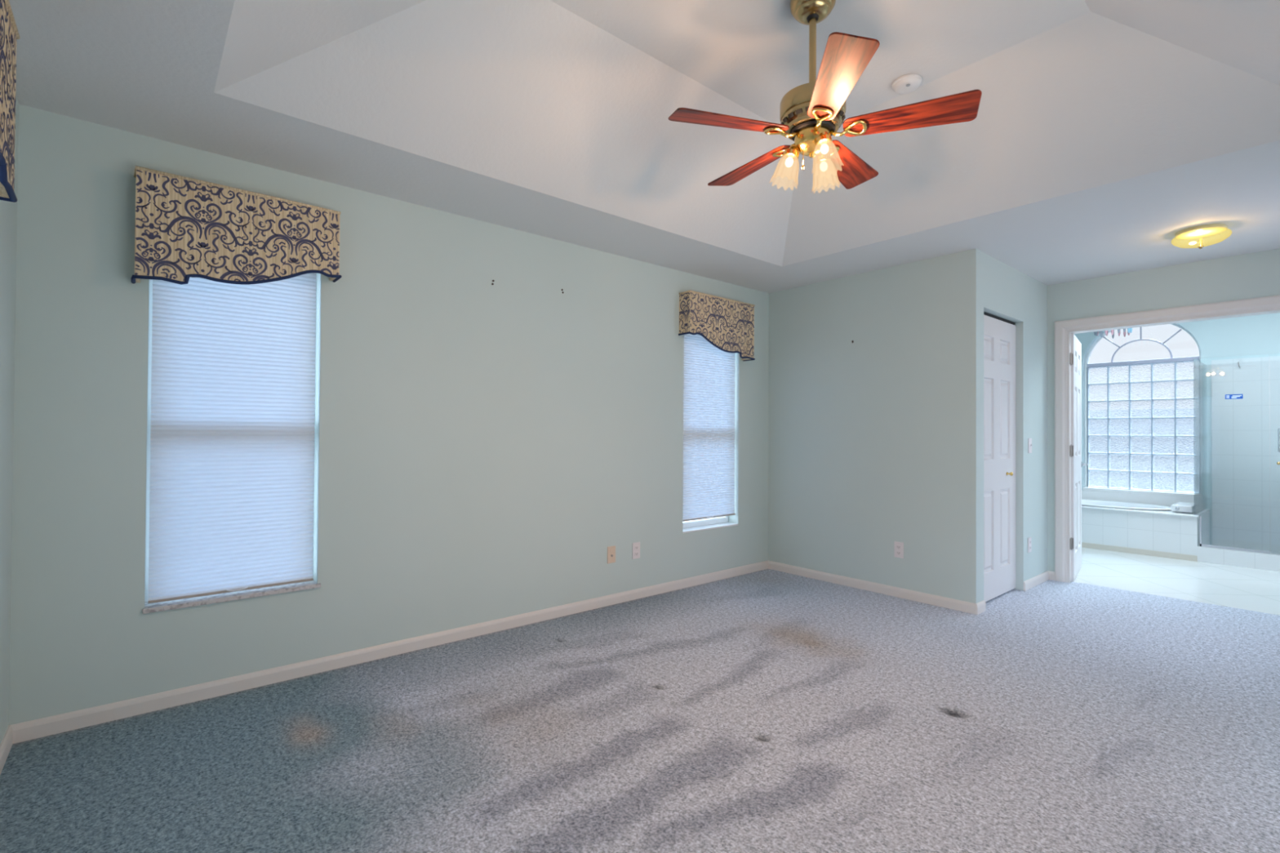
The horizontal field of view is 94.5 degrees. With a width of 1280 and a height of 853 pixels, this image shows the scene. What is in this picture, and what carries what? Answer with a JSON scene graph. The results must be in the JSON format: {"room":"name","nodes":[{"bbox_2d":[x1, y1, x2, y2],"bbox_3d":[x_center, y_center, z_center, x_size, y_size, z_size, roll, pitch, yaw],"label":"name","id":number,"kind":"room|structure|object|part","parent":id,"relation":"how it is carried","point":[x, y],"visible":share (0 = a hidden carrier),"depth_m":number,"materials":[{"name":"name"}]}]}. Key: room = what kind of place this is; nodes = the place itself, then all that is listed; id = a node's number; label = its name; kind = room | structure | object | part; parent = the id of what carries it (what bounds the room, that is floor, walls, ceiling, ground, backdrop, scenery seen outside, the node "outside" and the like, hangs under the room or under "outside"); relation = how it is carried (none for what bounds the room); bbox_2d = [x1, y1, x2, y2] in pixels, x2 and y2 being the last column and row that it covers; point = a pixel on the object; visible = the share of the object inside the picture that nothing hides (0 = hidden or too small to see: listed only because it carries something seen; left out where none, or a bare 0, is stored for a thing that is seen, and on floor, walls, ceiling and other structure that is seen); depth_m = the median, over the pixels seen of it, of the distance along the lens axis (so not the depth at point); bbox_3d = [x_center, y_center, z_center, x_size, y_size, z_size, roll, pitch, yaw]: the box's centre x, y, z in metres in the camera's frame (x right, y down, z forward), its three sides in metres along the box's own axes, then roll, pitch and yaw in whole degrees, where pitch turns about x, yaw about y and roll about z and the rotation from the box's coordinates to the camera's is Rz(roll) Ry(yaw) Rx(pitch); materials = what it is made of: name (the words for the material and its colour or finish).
{"room":"empty bedroom","nodes":[
{"label":"empty bedroom","id":0,"kind":"room"},
{"bbox_2d":[0,96,18,743],"bbox_3d":[-1.132,0.124,0.616,0.200,2.740,4.130,1,-1,-40],"label":"wall","id":1,"kind":"structure","parent":0,"point":[8,210],"depth_m":2.15,"materials":[{"name":"green paint"}]},
{"bbox_2d":[0,725,13,774],"bbox_3d":[-1.121,1.161,0.750,0.013,0.069,3.930,1,-1,-40],"label":"baseboard","id":2,"kind":"structure","parent":1,"relation":"attached to","point":[6,744],"depth_m":2.14,"materials":[{"name":"white paint"}]},
{"bbox_2d":[0,0,20,202],"bbox_3d":[-1.482,-0.837,1.282,0.106,0.457,0.781,1,-1,-40],"label":"valance","id":3,"kind":"object","parent":1,"relation":"attached to","point":[9,33],"visible":1,"depth_m":1.51,"materials":[{"name":"beige fabric"}]},
{"bbox_3d":[-1.481,-0.687,1.282,0.102,0.156,0.781,1,-1,-40],"label":"navy cord trim","id":4,"kind":"part","parent":3,"relation":"part of","materials":[{"name":"blue fabric"}]},
{"bbox_2d":[8,104,768,725],"bbox_3d":[-0.150,0.167,4.286,6.444,2.740,0.200,1,-1,-40],"label":"wall","id":5,"kind":"structure","parent":0,"point":[482,448],"depth_m":3.13,"materials":[{"name":"green paint"}]},
{"bbox_2d":[142,279,320,613],"bbox_3d":[-1.889,-0.028,2.784,0.675,1.641,0.184,1,-1,-40],"label":"window","id":6,"kind":"structure","parent":5,"relation":"in","point":[232,596],"depth_m":2.60,"materials":[{"name":"white wood"}]},
{"bbox_3d":[-1.928,-0.037,2.826,0.657,1.621,0.070,1,-1,-40],"label":"frame","id":7,"kind":"part","parent":6,"relation":"part of","materials":[{"name":"white"}]},
{"bbox_3d":[-1.893,0.783,2.776,0.675,0.020,0.184,1,-1,-40],"label":"sill","id":8,"kind":"part","parent":6,"relation":"part of","materials":[{"name":"grey stone"}]},
{"bbox_2d":[147,273,316,603],"bbox_3d":[-1.862,-0.043,2.747,0.631,1.609,0.041,1,-1,-40],"label":"cellular shade","id":9,"kind":"object","parent":6,"relation":"attached to","point":[232,487],"visible":0.81,"depth_m":2.73,"materials":[{"name":"fabric"}]},
{"bbox_3d":[-1.869,0.756,2.741,0.631,0.011,0.022,1,-1,-40],"label":"rail","id":10,"kind":"part","parent":9,"relation":"part of","materials":[{"name":"beige plastic"}]},
{"bbox_2d":[130,165,342,284],"bbox_3d":[-1.792,-0.824,2.684,0.781,0.459,0.126,1,-1,-40],"label":"valance","id":11,"kind":"object","parent":5,"relation":"attached to","point":[186,228],"visible":1,"depth_m":2.59,"materials":[{"name":"beige fabric"}]},
{"bbox_3d":[-1.792,-0.672,2.682,0.781,0.156,0.122,1,-1,-40],"label":"navy cord trim","id":12,"kind":"part","parent":11,"relation":"part of","materials":[{"name":"blue fabric"}]},
{"bbox_2d":[8,560,768,743],"bbox_3d":[-0.628,1.194,3.736,4.628,0.069,0.013,1,-1,-40],"label":"baseboard","id":13,"kind":"structure","parent":5,"relation":"attached to","point":[55,724],"depth_m":2.91,"materials":[{"name":"white paint"}]},
{"bbox_2d":[607,545,615,563],"bbox_3d":[-0.195,0.889,4.102,0.070,0.116,0.016,1,-1,-40],"label":"cable plate","id":14,"kind":"object","parent":5,"relation":"attached to","point":[611,549],"visible":1,"depth_m":4.10,"materials":[{"name":"beige plastic"}]},
{"bbox_2d":[632,542,639,559],"bbox_3d":[-0.026,0.892,4.250,0.070,0.116,0.009,1,-1,-40],"label":"wall outlet","id":15,"kind":"object","parent":5,"relation":"attached to","point":[636,546],"visible":1,"depth_m":4.25,"materials":[{"name":"white plastic"}]},
{"bbox_2d":[683,333,735,521],"bbox_3d":[0.562,-0.035,4.796,0.635,1.554,0.041,1,-1,-40],"label":"cellular shade","id":16,"kind":"object","parent":5,"relation":"attached to","point":[708,374],"visible":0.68,"depth_m":4.79,"materials":[{"name":"fabric"}]},
{"bbox_3d":[0.556,0.736,4.790,0.635,0.011,0.022,1,-1,-40],"label":"rail","id":17,"kind":"part","parent":16,"relation":"part of","materials":[{"name":"beige plastic"}]},
{"bbox_2d":[683,515,737,533],"bbox_3d":[0.529,0.007,4.843,0.652,1.641,0.170,1,-1,-40],"label":"window sill","id":18,"kind":"structure","parent":5,"relation":"in","point":[719,522],"depth_m":4.85,"materials":[{"name":"white wood"}]},
{"bbox_3d":[0.496,0.002,4.881,0.652,1.629,0.070,1,-1,-40],"label":"frame","id":19,"kind":"part","parent":18,"relation":"part of","materials":[{"name":"white"}]},
{"bbox_3d":[0.524,0.822,4.834,0.652,0.012,0.170,1,-1,-40],"label":"sill","id":20,"kind":"part","parent":18,"relation":"part of","materials":[{"name":"white wood"}]},
{"bbox_2d":[678,290,755,361],"bbox_3d":[0.628,-0.790,4.736,0.778,0.463,0.125,1,-1,-40],"label":"valance","id":21,"kind":"object","parent":5,"relation":"attached to","point":[727,325],"visible":1,"depth_m":4.67,"materials":[{"name":"beige fabric"}]},
{"bbox_3d":[0.628,-0.636,4.734,0.778,0.156,0.122,1,-1,-40],"label":"navy cord trim","id":22,"kind":"part","parent":21,"relation":"part of","materials":[{"name":"blue fabric"}]},
{"bbox_2d":[0,546,1279,852],"bbox_3d":[2.259,1.284,3.615,8.878,0.080,3.930,1,-1,-40],"label":"floor","id":23,"kind":"structure","parent":0,"point":[766,710],"depth_m":2.30,"materials":[{"name":"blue carpet"}]},
{"bbox_2d":[1081,489,1209,561],"bbox_3d":[5.170,1.018,6.391,0.850,0.544,1.362,1,-1,-40],"label":"bathtub","id":24,"kind":"object","parent":23,"relation":"on","point":[1117,522],"visible":0.66,"depth_m":6.03,"materials":[{"name":"white tile"}]},
{"bbox_2d":[1081,499,1171,511],"bbox_3d":[5.121,1.042,6.443,0.615,0.405,1.060,1,-1,-40],"label":"basin","id":25,"kind":"object","parent":24,"relation":"in","point":[1100,504],"depth_m":6.43,"materials":[{"name":"white ceramic"}]},
{"bbox_2d":[1171,502,1194,512],"bbox_3d":[5.497,0.815,5.966,0.408,0.066,0.155,1,-1,-40],"label":"box","id":26,"kind":"object","parent":24,"relation":"on","point":[1183,507],"visible":0.88,"depth_m":5.85,"materials":[{"name":"white plastic"}]},
{"bbox_2d":[1193,359,1206,515],"bbox_3d":[5.607,0.102,5.914,0.784,1.490,0.010,1,-1,-40],"label":"glass panel","id":27,"kind":"object","parent":24,"relation":"on","point":[1199,368],"visible":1,"depth_m":5.90,"materials":[{"name":"clear glass"}]},
{"bbox_2d":[1197,545,1279,571],"bbox_3d":[5.827,1.208,5.067,0.100,0.145,1.530,1,-1,-40],"label":"shower curb","id":28,"kind":"object","parent":23,"relation":"on","point":[1268,562],"visible":1,"depth_m":5.40,"materials":[{"name":"white tile"}]},
{"bbox_2d":[1193,354,1270,554],"bbox_3d":[5.457,0.243,5.468,0.015,1.783,0.496,1,-1,-40],"label":"glass panel","id":29,"kind":"object","parent":28,"relation":"on","point":[1227,396],"visible":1,"depth_m":5.47,"materials":[{"name":"clear glass"}]},
{"bbox_3d":[5.459,0.238,5.470,0.010,1.772,0.496,1,-1,-40],"label":"glass pane","id":30,"kind":"part","parent":29,"relation":"part of","materials":[{"name":"clear glass"}]},
{"bbox_2d":[1270,353,1279,553],"bbox_3d":[5.821,0.235,5.003,0.063,1.772,0.672,1,-1,-40],"label":"shower door","id":31,"kind":"structure","parent":28,"relation":"on","point":[1278,428],"depth_m":5.21,"materials":[{"name":"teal glass"}]},
{"bbox_3d":[5.637,0.120,5.213,0.052,0.217,0.018,1,-1,-40],"label":"pull handle","id":32,"kind":"part","parent":31,"relation":"part of","materials":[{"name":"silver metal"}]},
{"bbox_2d":[8,0,1279,293],"bbox_3d":[1.194,-1.476,2.727,6.444,0.531,4.330,1,-1,-40],"label":"ceiling","id":33,"kind":"structure","parent":0,"point":[1102,132],"depth_m":2.64,"materials":[{"name":"white paint"}]},
{"bbox_2d":[668,0,982,193],"bbox_3d":[0.663,-1.290,2.303,1.091,0.726,1.086,1,-1,-40],"label":"ceiling fan","id":34,"kind":"object","parent":33,"relation":"hanging from","point":[811,113],"visible":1,"depth_m":2.19,"materials":[{"name":"brown wood"}]},
{"bbox_3d":[0.336,-1.127,2.191,0.450,0.038,0.146,0,-1,-14],"label":"blade","id":35,"kind":"part","parent":34,"relation":"part of","materials":[{"name":"brown wood"}]},
{"bbox_3d":[0.483,-1.122,2.559,0.146,0.038,0.450,1,-1,-32],"label":"blade","id":36,"kind":"part","parent":34,"relation":"part of","materials":[{"name":"brown wood"}]},
{"bbox_3d":[0.559,-0.994,2.303,0.113,0.134,0.112,1,-1,-40],"label":"lamp shade","id":37,"kind":"part","parent":34,"relation":"part of","materials":[{"name":"white glass"}]},
{"bbox_3d":[0.587,-1.068,2.295,0.063,0.061,0.066,1,-1,-40],"label":"light arm","id":38,"kind":"part","parent":34,"relation":"part of","materials":[{"name":"gold metal"}]},
{"bbox_3d":[0.622,-1.023,2.254,0.011,0.092,0.011,0,-1,27],"label":"pull chain","id":39,"kind":"part","parent":34,"relation":"part of","materials":[{"name":"white metal"}]},
{"bbox_3d":[0.680,-1.068,2.198,0.063,0.061,0.068,1,-1,-40],"label":"light arm","id":40,"kind":"part","parent":34,"relation":"part of","materials":[{"name":"gold metal"}]},
{"bbox_3d":[0.739,-0.993,2.346,0.114,0.134,0.114,1,-1,-40],"label":"lamp shade","id":41,"kind":"part","parent":34,"relation":"part of","materials":[{"name":"white glass"}]},
{"bbox_3d":[0.688,-0.995,2.169,0.114,0.134,0.113,1,-1,-40],"label":"lamp shade","id":42,"kind":"part","parent":34,"relation":"part of","materials":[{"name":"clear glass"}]},
{"bbox_3d":[0.641,-1.128,1.938,0.146,0.038,0.450,0,-1,4],"label":"blade","id":43,"kind":"part","parent":34,"relation":"part of","materials":[{"name":"brown wood"}]},
{"bbox_3d":[0.878,-1.120,2.533,0.146,0.038,0.450,0,-1,40],"label":"blade","id":44,"kind":"part","parent":34,"relation":"part of","materials":[{"name":"brown wood"}]},
{"bbox_3d":[0.976,-1.124,2.149,0.450,0.038,0.146,0,-1,22],"label":"blade","id":45,"kind":"part","parent":34,"relation":"part of","materials":[{"name":"brown wood"}]},
{"bbox_2d":[892,74,922,94],"bbox_3d":[1.273,-1.624,2.821,0.132,0.040,0.132,1,-1,-40],"label":"smoke detector","id":46,"kind":"object","parent":33,"relation":"attached to","point":[908,83],"visible":1,"depth_m":2.79,"materials":[{"name":"white plastic"}]},
{"bbox_2d":[1171,223,1231,248],"bbox_3d":[3.400,-1.132,3.586,0.270,0.114,0.270,1,-1,-40],"label":"flush ceiling light","id":47,"kind":"object","parent":33,"relation":"attached to","point":[1198,237],"visible":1,"depth_m":3.52,"materials":[{"name":"beige glass"}]},
{"bbox_2d":[768,248,982,603],"bbox_3d":[1.728,0.182,4.629,0.100,2.740,1.706,1,-1,-40],"label":"wall","id":48,"kind":"structure","parent":0,"point":[875,439],"depth_m":4.44,"materials":[{"name":"green paint"}]},
{"bbox_2d":[768,560,977,614],"bbox_3d":[1.684,1.216,4.577,0.013,0.069,1.719,1,-1,-40],"label":"baseboard","id":49,"kind":"structure","parent":48,"relation":"attached to","point":[950,603],"depth_m":4.43,"materials":[{"name":"white paint"}]},
{"bbox_2d":[893,541,903,558],"bbox_3d":[1.897,0.904,4.334,0.009,0.116,0.070,1,-1,-40],"label":"wall outlet","id":50,"kind":"object","parent":48,"relation":"attached to","point":[898,546],"visible":1,"depth_m":4.33,"materials":[{"name":"white plastic"}]},
{"bbox_2d":[982,251,1047,600],"bbox_3d":[2.818,0.187,4.500,1.396,2.740,0.100,1,-1,-40],"label":"wall","id":51,"kind":"structure","parent":0,"point":[1008,293],"depth_m":4.59,"materials":[{"name":"green paint"}]},
{"bbox_2d":[976,600,986,614],"bbox_3d":[2.287,1.214,3.970,0.148,0.069,0.013,1,-1,-40],"label":"baseboard","id":52,"kind":"structure","parent":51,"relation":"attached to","point":[981,606],"depth_m":3.96,"materials":[{"name":"white paint"}]},
{"bbox_2d":[983,311,1016,601],"bbox_3d":[2.613,0.214,4.322,0.777,2.050,0.076,1,-1,-40],"label":"door","id":53,"kind":"structure","parent":51,"relation":"in","point":[999,333],"depth_m":4.35,"materials":[{"name":"white paint"}]},
{"bbox_2d":[1027,537,1031,552],"bbox_3d":[3.042,0.923,4.614,0.070,0.116,0.009,1,-1,-40],"label":"wall outlet","id":54,"kind":"object","parent":51,"relation":"attached to","point":[1029,540],"visible":1,"depth_m":4.61,"materials":[{"name":"white plastic"}]},
{"bbox_2d":[1028,438,1031,453],"bbox_3d":[3.057,0.150,4.626,0.070,0.116,0.017,1,-1,-40],"label":"light switch","id":55,"kind":"object","parent":51,"relation":"attached to","point":[1029,439],"visible":1,"depth_m":4.62,"materials":[{"name":"white plastic"}]},
{"bbox_2d":[1023,570,1048,591],"bbox_3d":[3.161,1.226,4.711,0.578,0.069,0.013,1,-1,-40],"label":"baseboard","id":56,"kind":"structure","parent":51,"relation":"attached to","point":[1037,580],"depth_m":4.68,"materials":[{"name":"white paint"}]},
{"bbox_2d":[1047,248,1279,571],"bbox_3d":[3.662,0.038,4.680,0.120,3.050,4.130,1,-1,-40],"label":"wall","id":57,"kind":"structure","parent":0,"point":[1255,274],"depth_m":4.43,"materials":[{"name":"green paint"}]},
{"bbox_2d":[1048,570,1054,580],"bbox_3d":[3.392,1.229,4.877,0.013,0.069,0.059,1,-1,-40],"label":"baseboard","id":58,"kind":"structure","parent":57,"relation":"attached to","point":[1051,574],"depth_m":4.87,"materials":[{"name":"white paint"}]},
{"bbox_2d":[1069,333,1088,580],"bbox_3d":[3.768,0.250,5.076,0.089,2.013,0.790,0,-1,41],"label":"door","id":59,"kind":"structure","parent":57,"relation":"in","point":[1075,356],"depth_m":5.00,"materials":[{"name":"white paint"}]},
{"bbox_3d":[3.762,0.250,5.111,0.035,2.013,0.745,0,-1,41],"label":"panel","id":60,"kind":"part","parent":59,"relation":"part of","materials":[{"name":"white paint"}]},
{"bbox_3d":[3.972,0.341,5.286,0.054,0.052,0.136,0,-1,41],"label":"lever handle","id":61,"kind":"part","parent":59,"relation":"part of","materials":[{"name":"silver metal"}]},
{"bbox_2d":[1054,295,1279,582],"bbox_3d":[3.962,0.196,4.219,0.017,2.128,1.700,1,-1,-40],"label":"trim","id":62,"kind":"structure","parent":57,"relation":"attached to","point":[1061,327],"depth_m":4.81,"materials":[{"name":"white paint"}]},
{"bbox_2d":[1074,312,1279,545],"bbox_3d":[6.075,0.068,6.169,0.220,3.050,2.880,1,-1,-40],"label":"wall","id":63,"kind":"structure","parent":0,"point":[1251,336],"depth_m":6.12,"materials":[{"name":"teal paint"}]},
{"bbox_2d":[1082,323,1200,497],"bbox_3d":[5.623,-0.230,6.652,0.172,1.960,1.024,1,-1,-40],"label":"window","id":64,"kind":"structure","parent":63,"relation":"in","point":[1140,438],"depth_m":6.66,"materials":[{"name":"white"}]},
{"bbox_3d":[5.595,0.734,6.623,0.112,0.032,1.024,1,-1,-40],"label":"sill","id":65,"kind":"part","parent":64,"relation":"part of","materials":[{"name":"white"}]},
{"bbox_2d":[1211,355,1279,552],"bbox_3d":[6.429,0.269,5.569,0.012,1.920,1.510,1,-1,-40],"label":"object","id":66,"kind":"structure","parent":63,"relation":"attached to","point":[1245,455],"depth_m":5.95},
{"bbox_3d":[5.151,-1.521,5.328,2.954,0.100,3.180,1,-1,-40],"label":"ceiling","id":67,"kind":"structure","parent":0,"visible":0},
{"bbox_2d":[1093,328,1132,338],"bbox_3d":[5.138,-1.215,6.430,0.324,0.491,0.332,1,-1,-40],"label":"chandelier","id":68,"kind":"object","parent":67,"relation":"hanging from","point":[1129,330],"visible":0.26,"depth_m":6.40,"materials":[{"name":"silver metal"}]}
]}

